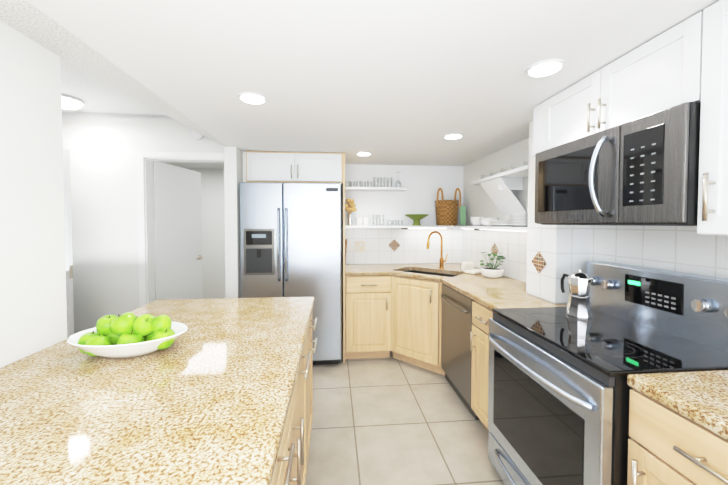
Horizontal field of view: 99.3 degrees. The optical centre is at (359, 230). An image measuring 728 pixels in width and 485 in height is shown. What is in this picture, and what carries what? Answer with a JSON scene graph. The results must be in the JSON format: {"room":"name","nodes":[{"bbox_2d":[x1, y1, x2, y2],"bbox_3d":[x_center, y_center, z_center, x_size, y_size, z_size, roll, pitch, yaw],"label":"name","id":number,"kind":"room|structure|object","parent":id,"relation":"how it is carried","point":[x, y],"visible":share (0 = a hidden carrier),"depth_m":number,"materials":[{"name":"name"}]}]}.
{"room":"kitchen","nodes":[
{"label":"kitchen","id":0,"kind":"room"},
{"bbox_2d":[0,21,66,367],"bbox_3d":[-1.179,0.191,-0.292,0.120,2.440,3.230,0,1,-5],"label":"wall","id":1,"kind":"structure","parent":0,"point":[33,311],"depth_m":1.17,"materials":[{"name":"white paint"}]},
{"bbox_2d":[63,149,73,338],"bbox_3d":[-2.895,0.317,2.579,0.863,2.018,0.108,0,1,-5],"label":"door leaf","id":2,"kind":"structure","parent":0,"point":[68,241],"depth_m":2.63,"materials":[{"name":"white paint"}]},
{"bbox_2d":[61,58,223,168],"bbox_3d":[-2.457,-1.104,1.861,3.100,0.120,7.800,0,1,-5],"label":"ceiling","id":3,"kind":"structure","parent":0,"point":[97,95],"depth_m":2.62,"materials":[{"name":"white paint"}]},
{"bbox_2d":[61,93,83,109],"bbox_3d":[-2.457,-1.063,2.575,0.250,0.079,0.250,0,1,-5],"label":"light","id":4,"kind":"object","parent":3,"relation":"attached to","point":[69,102],"visible":0.6,"depth_m":2.55,"materials":[{"name":"white paint"}]},
{"bbox_2d":[62,112,223,333],"bbox_3d":[-2.678,0.108,2.988,2.845,2.440,0.120,0,1,-5],"label":"wall","id":5,"kind":"structure","parent":0,"point":[104,197],"depth_m":2.95,"materials":[{"name":"white paint"}]},
{"bbox_2d":[153,161,202,299],"bbox_3d":[-2.009,0.293,3.495,0.219,2.020,0.790,0,1,-5],"label":"door leaf","id":6,"kind":"structure","parent":5,"relation":"in","point":[177,232],"depth_m":3.43,"materials":[{"name":"white wood"}]},
{"bbox_2d":[137,151,223,306],"bbox_3d":[-1.690,0.281,3.068,0.865,2.090,0.135,0,1,-5],"label":"door frame","id":7,"kind":"structure","parent":5,"relation":"attached to","point":[146,238],"depth_m":2.96,"materials":[{"name":"white wood"}]},
{"bbox_2d":[190,129,203,139],"bbox_3d":[-1.557,-0.942,2.974,0.120,0.120,0.041,0,1,-5],"label":"smoke detector","id":8,"kind":"object","parent":5,"relation":"attached to","point":[196,135],"visible":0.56,"depth_m":2.96,"materials":[{"name":"white paint"}]},
{"bbox_2d":[185,168,225,298],"bbox_3d":[-2.853,0.039,5.722,2.955,2.440,0.100,0,1,-5],"label":"wall","id":9,"kind":"structure","parent":0,"point":[213,231],"depth_m":5.68,"materials":[{"name":"white paint"}]},
{"bbox_2d":[224,147,242,297],"bbox_3d":[-1.220,0.100,3.286,0.110,2.440,0.870,0,1,-5],"label":"wall","id":10,"kind":"structure","parent":0,"point":[233,167],"depth_m":2.85,"materials":[{"name":"white paint"}]},
{"bbox_2d":[0,0,718,165],"bbox_3d":[0.085,-0.890,0.926,2.850,0.340,5.500,0,1,-5],"label":"ceiling","id":11,"kind":"structure","parent":0,"point":[398,82],"depth_m":1.31,"materials":[{"name":"white paint"}]},
{"bbox_2d":[238,92,266,104],"bbox_3d":[-0.593,-0.735,1.721,0.156,0.011,0.156,0,1,-5],"label":"recessed light","id":12,"kind":"object","parent":11,"relation":"in","point":[252,98],"visible":0.98,"depth_m":1.70,"materials":[{"name":"white paint"}]},
{"bbox_2d":[356,152,371,155],"bbox_3d":[0.045,-0.770,3.094,0.156,0.011,0.156,0,1,-5],"label":"recessed light","id":13,"kind":"object","parent":11,"relation":"in","point":[363,153],"visible":0.96,"depth_m":3.06,"materials":[{"name":"white paint"}]},
{"bbox_2d":[443,133,463,138],"bbox_3d":[0.749,-0.754,2.471,0.156,0.011,0.156,0,1,-5],"label":"recessed light","id":14,"kind":"object","parent":11,"relation":"in","point":[453,136],"visible":0.96,"depth_m":2.45,"materials":[{"name":"white paint"}]},
{"bbox_2d":[525,59,565,77],"bbox_3d":[0.833,-0.727,1.389,0.156,0.011,0.156,0,1,-5],"label":"recessed light","id":15,"kind":"object","parent":11,"relation":"in","point":[545,68],"visible":1,"depth_m":1.37,"materials":[{"name":"white paint"}]},
{"bbox_2d":[341,164,463,339],"bbox_3d":[0.036,0.088,3.768,2.475,2.440,0.120,0,1,-5],"label":"wall","id":16,"kind":"structure","parent":0,"point":[423,184],"depth_m":3.73,"materials":[{"name":"white paint"}]},
{"bbox_2d":[243,151,342,188],"bbox_3d":[-0.675,-0.629,3.300,0.978,0.298,0.652,0,1,-5],"label":"upper cabinet","id":17,"kind":"object","parent":16,"relation":"attached to","point":[290,167],"visible":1,"depth_m":3.02,"materials":[{"name":"white wood"}]},
{"bbox_2d":[345,187,406,190],"bbox_3d":[0.178,-0.486,3.604,0.727,0.028,0.199,0,1,-5],"label":"shelf","id":18,"kind":"object","parent":16,"relation":"attached to","point":[375,188],"visible":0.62,"depth_m":3.52,"materials":[{"name":"white paint"}]},
{"bbox_2d":[345,225,452,228],"bbox_3d":[0.433,-0.040,3.591,1.230,0.045,0.291,0,1,-5],"label":"shelf","id":19,"kind":"object","parent":16,"relation":"attached to","point":[346,226],"depth_m":3.48,"materials":[{"name":"white paint"}]},
{"bbox_2d":[345,198,356,224],"bbox_3d":[-0.105,-0.220,3.584,0.154,0.315,0.122,0,1,-5],"label":"vase","id":20,"kind":"object","parent":19,"relation":"on","point":[350,206],"visible":0.98,"depth_m":3.55,"materials":[{"name":"silver metal"}]},
{"bbox_2d":[356,218,362,224],"bbox_3d":[0.012,-0.108,3.600,0.106,0.090,0.076,0,1,-5],"label":"mug","id":21,"kind":"object","parent":19,"relation":"on","point":[358,221],"visible":0.85,"depth_m":3.57,"materials":[{"name":"white ceramic"}]},
{"bbox_2d":[363,218,371,224],"bbox_3d":[0.092,-0.108,3.607,0.106,0.090,0.076,0,1,-5],"label":"mug","id":22,"kind":"object","parent":19,"relation":"on","point":[365,221],"visible":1,"depth_m":3.57,"materials":[{"name":"white ceramic"}]},
{"bbox_2d":[405,214,427,224],"bbox_3d":[0.669,-0.127,3.615,0.280,0.126,0.280,0,1,-5],"label":"pedestal bowl","id":23,"kind":"object","parent":19,"relation":"on","point":[416,218],"visible":1,"depth_m":3.55,"materials":[{"name":"green ceramic"}]},
{"bbox_2d":[345,228,462,263],"bbox_3d":[0.539,0.179,3.749,1.464,0.432,0.006,0,1,-5],"label":"backsplash","id":24,"kind":"structure","parent":16,"relation":"attached to","point":[412,247],"depth_m":3.75,"materials":[{"name":"white tile"}]},
{"bbox_2d":[355,241,364,251],"bbox_3d":[0.005,0.185,3.690,0.120,0.130,0.022,0,1,-5],"label":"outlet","id":25,"kind":"object","parent":24,"relation":"attached to","point":[359,246],"visible":1,"depth_m":3.69,"materials":[{"name":"beige plastic"}]},
{"bbox_2d":[388,239,399,250],"bbox_3d":[0.420,0.174,3.733,0.146,0.146,0.006,0,1,-5],"label":"decorative tile","id":26,"kind":"structure","parent":24,"relation":"attached to","point":[394,245],"depth_m":3.73,"materials":[{"name":"tile"}]},
{"bbox_2d":[306,340,504,484],"bbox_3d":[-1.220,1.380,2.129,5.800,0.060,8.200,0,1,-5],"label":"floor","id":27,"kind":"structure","parent":0,"point":[391,420],"depth_m":2.09,"materials":[{"name":"tile"}]},
{"bbox_2d":[239,182,340,364],"bbox_3d":[-0.674,0.423,3.243,0.950,1.773,0.764,0,1,-5],"label":"refrigerator","id":28,"kind":"object","parent":27,"relation":"on","point":[290,239],"visible":0.83,"depth_m":2.93,"materials":[{"name":"grey metal"}]},
{"bbox_2d":[272,305,316,484],"bbox_3d":[-0.664,0.952,0.629,1.018,0.872,2.800,0,1,-5],"label":"kitchen island","id":29,"kind":"object","parent":27,"relation":"on","point":[292,463],"depth_m":1.21,"materials":[{"name":"brown wood"}]},
{"bbox_2d":[0,297,314,484],"bbox_3d":[-0.685,0.496,0.620,1.012,0.040,2.850,0,1,-5],"label":"island countertop","id":30,"kind":"structure","parent":29,"relation":"on","point":[210,407],"depth_m":0.84,"materials":[{"name":"beige stone"}]},
{"bbox_2d":[67,312,187,357],"bbox_3d":[-0.871,0.386,1.179,0.400,0.150,0.272,0,1,-5],"label":"apple bowl","id":31,"kind":"object","parent":30,"relation":"on","point":[126,335],"visible":1,"depth_m":1.14,"materials":[{"name":"green food"}]},
{"bbox_2d":[341,153,344,362],"bbox_3d":[-0.178,0.269,3.382,0.022,2.098,0.618,0,1,-5],"label":"panel","id":32,"kind":"object","parent":27,"relation":"on","point":[343,260],"visible":0.93,"depth_m":3.09,"materials":[{"name":"brown wood"}]},
{"bbox_2d":[345,283,384,358],"bbox_3d":[0.093,0.882,3.399,0.512,0.872,0.660,0,1,-5],"label":"base cabinet","id":33,"kind":"object","parent":27,"relation":"on","point":[364,338],"depth_m":3.11,"materials":[{"name":"brown wood"}]},
{"bbox_2d":[385,319,444,375],"bbox_3d":[0.785,0.885,3.288,1.063,0.872,0.997,0,1,-5],"label":"base cabinet","id":34,"kind":"object","parent":27,"relation":"on","point":[417,342],"depth_m":2.96,"materials":[{"name":"brown wood"}]},
{"bbox_2d":[345,263,567,318],"bbox_3d":[0.625,0.442,2.763,1.468,0.040,1.994,0,1,-5],"label":"countertop","id":35,"kind":"structure","parent":34,"relation":"on","point":[376,291],"depth_m":2.98,"materials":[{"name":"beige stone"}]},
{"bbox_2d":[345,239,346,262],"bbox_3d":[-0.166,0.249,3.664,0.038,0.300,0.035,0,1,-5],"label":"cutting board","id":36,"kind":"object","parent":35,"relation":"on","point":[345,248],"visible":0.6,"depth_m":3.65,"materials":[{"name":"brown wood"}]},
{"bbox_2d":[404,270,456,276],"bbox_3d":[0.706,0.511,3.163,0.779,0.279,0.779,0,1,-5],"label":"sink","id":37,"kind":"object","parent":35,"relation":"in","point":[407,273],"depth_m":3.22,"materials":[{"name":"grey metal"}]},
{"bbox_2d":[426,231,447,267],"bbox_3d":[0.846,0.204,3.361,0.260,0.405,0.094,0,1,-5],"label":"faucet","id":38,"kind":"object","parent":35,"relation":"on","point":[442,260],"depth_m":3.37,"materials":[{"name":"gold metal"}]},
{"bbox_2d":[461,261,480,273],"bbox_3d":[1.122,0.361,3.064,0.211,0.103,0.244,0,1,-5],"label":"folded towel","id":39,"kind":"object","parent":35,"relation":"on","point":[467,266],"visible":0.88,"depth_m":3.07,"materials":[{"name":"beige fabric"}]},
{"bbox_2d":[480,252,505,277],"bbox_3d":[1.212,0.304,2.820,0.218,0.230,0.215,0,1,-5],"label":"plant pot","id":40,"kind":"object","parent":35,"relation":"on","point":[491,271],"visible":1,"depth_m":2.78,"materials":[{"name":"white ceramic"}]},
{"bbox_2d":[441,283,479,419],"bbox_3d":[1.031,0.901,2.497,0.649,0.855,0.601,0,1,-5],"label":"dishwasher","id":41,"kind":"object","parent":27,"relation":"on","point":[456,352],"visible":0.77,"depth_m":2.41,"materials":[{"name":"grey"}]},
{"bbox_2d":[470,315,492,430],"bbox_3d":[1.111,0.917,2.007,0.628,0.872,0.381,0,1,-5],"label":"base cabinet","id":42,"kind":"object","parent":27,"relation":"on","point":[479,341],"depth_m":2.03,"materials":[{"name":"brown wood"}]},
{"bbox_2d":[488,261,727,484],"bbox_3d":[1.083,0.762,1.424,0.762,1.152,0.758,0,1,-5],"label":"range","id":43,"kind":"object","parent":27,"relation":"on","point":[559,388],"visible":0.77,"depth_m":1.29,"materials":[{"name":"silver metal"}]},
{"bbox_2d":[561,269,593,318],"bbox_3d":[1.156,0.323,1.647,0.116,0.243,0.177,0,1,-5],"label":"moka pot","id":44,"kind":"object","parent":43,"relation":"on","point":[578,305],"visible":0.98,"depth_m":1.60,"materials":[{"name":"silver metal"}]},
{"bbox_2d":[627,383,727,484],"bbox_3d":[1.218,0.949,0.743,0.628,0.872,0.620,0,1,-5],"label":"base cabinet","id":45,"kind":"object","parent":27,"relation":"on","point":[678,428],"depth_m":0.89,"materials":[{"name":"brown wood"}]},
{"bbox_2d":[627,370,727,434],"bbox_3d":[1.258,0.507,0.200,0.636,0.040,1.686,0,1,-5],"label":"countertop","id":46,"kind":"structure","parent":45,"relation":"on","point":[703,395],"depth_m":0.91,"materials":[{"name":"beige stone"}]},
{"bbox_2d":[463,138,528,282],"bbox_3d":[1.560,0.155,1.137,0.120,2.440,5.620,0,1,-5],"label":"wall","id":47,"kind":"structure","parent":0,"point":[478,201],"depth_m":3.14,"materials":[{"name":"white paint"}]},
{"bbox_2d":[453,225,526,231],"bbox_3d":[1.222,-0.025,2.991,0.241,0.045,1.619,0,1,-5],"label":"shelf","id":48,"kind":"object","parent":47,"relation":"attached to","point":[508,228],"depth_m":2.64,"materials":[{"name":"white paint"}]},
{"bbox_2d":[435,188,460,225],"bbox_3d":[1.028,-0.282,3.636,0.292,0.436,0.270,0,1,-5],"label":"wicker basket","id":49,"kind":"object","parent":48,"relation":"on","point":[447,212],"visible":1,"depth_m":3.54,"materials":[{"name":"brown wicker"}]},
{"bbox_2d":[460,206,465,224],"bbox_3d":[1.204,-0.176,3.599,0.065,0.220,0.027,0,1,-5],"label":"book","id":50,"kind":"object","parent":48,"relation":"on","point":[462,215],"visible":1,"depth_m":3.59,"materials":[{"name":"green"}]},
{"bbox_2d":[470,217,484,225],"bbox_3d":[1.209,-0.098,3.159,0.150,0.092,0.150,0,1,-5],"label":"bowls","id":51,"kind":"object","parent":48,"relation":"on","point":[474,221],"visible":0.79,"depth_m":3.11,"materials":[{"name":"white ceramic"}]},
{"bbox_2d":[480,218,498,225],"bbox_3d":[1.228,-0.086,2.930,0.170,0.079,0.170,0,1,-5],"label":"bowls","id":52,"kind":"object","parent":48,"relation":"on","point":[485,221],"visible":0.73,"depth_m":2.87,"materials":[{"name":"white ceramic"}]},
{"bbox_2d":[489,220,511,225],"bbox_3d":[1.251,-0.064,2.662,0.260,0.049,0.260,0,1,-5],"label":"plates","id":53,"kind":"object","parent":48,"relation":"on","point":[501,223],"visible":0.65,"depth_m":2.58,"materials":[{"name":"white ceramic"}]},
{"bbox_2d":[508,214,527,226],"bbox_3d":[1.272,-0.081,2.402,0.210,0.096,0.210,0,1,-5],"label":"plates","id":54,"kind":"object","parent":48,"relation":"on","point":[518,220],"visible":0.65,"depth_m":2.34,"materials":[{"name":"white ceramic"}]},
{"bbox_2d":[470,165,528,215],"bbox_3d":[1.271,-0.291,2.638,0.268,0.368,0.920,0,1,-5],"label":"shelf","id":55,"kind":"object","parent":47,"relation":"attached to","point":[498,187],"visible":0.73,"depth_m":2.61,"materials":[{"name":"white paint"}]},
{"bbox_2d":[533,78,584,155],"bbox_3d":[1.258,-0.588,1.616,0.393,0.295,0.523,0,1,-5],"label":"upper cabinet","id":56,"kind":"object","parent":47,"relation":"attached to","point":[559,120],"depth_m":1.64,"materials":[{"name":"white wood"}]},
{"bbox_2d":[462,225,727,281],"bbox_3d":[1.452,0.205,1.669,0.006,0.487,4.294,0,1,-5],"label":"backsplash","id":57,"kind":"structure","parent":47,"relation":"attached to","point":[687,249],"depth_m":1.62,"materials":[{"name":"white tile"}]},
{"bbox_2d":[491,243,498,256],"bbox_3d":[1.330,0.190,3.043,0.006,0.146,0.146,0,1,-5],"label":"mosaic tile","id":58,"kind":"structure","parent":57,"relation":"attached to","point":[494,249],"depth_m":3.04,"materials":[{"name":"tile"}]},
{"bbox_2d":[503,243,508,256],"bbox_3d":[1.347,0.174,2.841,0.008,0.125,0.080,0,1,-5],"label":"electrical outlet","id":59,"kind":"object","parent":57,"relation":"attached to","point":[506,249],"visible":1,"depth_m":2.83,"materials":[{"name":"white paint"}]},
{"bbox_2d":[585,11,700,136],"bbox_3d":[1.290,-0.578,1.243,0.393,0.295,0.433,0,1,-5],"label":"upper cabinet","id":60,"kind":"object","parent":47,"relation":"attached to","point":[686,60],"depth_m":1.18,"materials":[{"name":"white wood"}]},
{"bbox_2d":[535,102,700,225],"bbox_3d":[1.221,-0.229,1.410,0.505,0.406,0.760,0,1,-5],"label":"microwave","id":61,"kind":"object","parent":60,"relation":"attached to","point":[643,171],"visible":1,"depth_m":1.21,"materials":[{"name":"grey metal"}]},
{"bbox_2d":[697,0,727,234],"bbox_3d":[1.328,-0.348,0.793,0.393,0.733,0.476,0,1,-5],"label":"upper cabinet","id":62,"kind":"object","parent":47,"relation":"attached to","point":[712,219],"depth_m":0.97,"materials":[{"name":"white wood"}]},
{"bbox_2d":[526,121,591,303],"bbox_3d":[1.305,-0.135,2.035,0.236,1.226,0.290,0,1,-5],"label":"wall","id":63,"kind":"structure","parent":0,"point":[563,249],"depth_m":1.93,"materials":[{"name":"white tile"}]},
{"bbox_2d":[532,251,546,272],"bbox_3d":[1.184,0.207,2.041,0.006,0.146,0.146,0,1,-5],"label":"mosaic tile","id":64,"kind":"structure","parent":63,"relation":"attached to","point":[539,262],"depth_m":2.04,"materials":[{"name":"tile"}]}
]}

